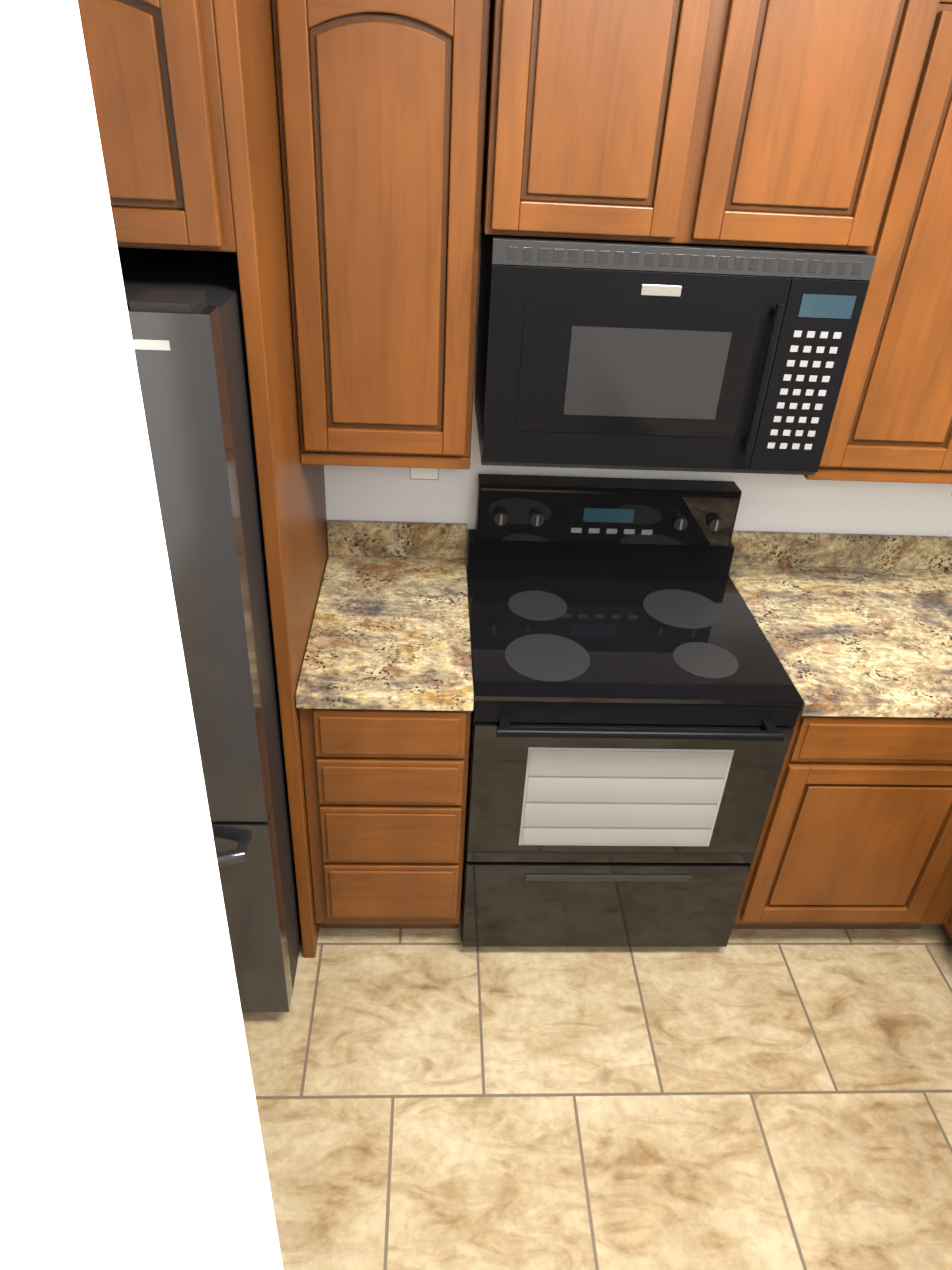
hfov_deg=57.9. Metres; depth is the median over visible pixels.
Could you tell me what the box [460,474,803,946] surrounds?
range
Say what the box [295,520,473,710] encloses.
countertop
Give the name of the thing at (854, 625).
countertop
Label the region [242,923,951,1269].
floor
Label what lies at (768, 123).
upper cabinet
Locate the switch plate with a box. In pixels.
[410,468,438,479]
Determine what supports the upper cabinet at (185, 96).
attached to the wall at (782, 503)
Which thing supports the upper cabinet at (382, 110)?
attached to the wall at (782, 503)
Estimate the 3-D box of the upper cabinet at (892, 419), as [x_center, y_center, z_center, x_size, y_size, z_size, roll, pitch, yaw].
[1.417,-0.869,1.956,1.247,0.986,0.448,1,32,-3]
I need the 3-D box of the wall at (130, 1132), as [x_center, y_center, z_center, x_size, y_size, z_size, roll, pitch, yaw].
[-0.448,0.432,0.555,0.600,2.800,0.142,1,32,-3]
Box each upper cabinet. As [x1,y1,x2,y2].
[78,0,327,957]
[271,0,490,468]
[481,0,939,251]
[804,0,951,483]
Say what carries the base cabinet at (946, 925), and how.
on the floor
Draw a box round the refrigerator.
[118,247,301,1011]
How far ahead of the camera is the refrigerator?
1.60 m
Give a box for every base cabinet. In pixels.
[298,708,471,928]
[732,712,951,928]
[940,906,951,943]
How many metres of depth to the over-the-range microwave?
1.79 m
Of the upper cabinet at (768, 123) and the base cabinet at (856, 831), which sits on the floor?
the base cabinet at (856, 831)
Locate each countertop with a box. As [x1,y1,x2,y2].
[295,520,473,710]
[729,531,951,717]
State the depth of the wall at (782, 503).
2.49 m
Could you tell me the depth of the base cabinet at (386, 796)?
2.16 m
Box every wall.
[0,0,283,1269]
[324,223,951,567]
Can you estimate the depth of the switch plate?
2.42 m
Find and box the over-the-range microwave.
[474,226,876,474]

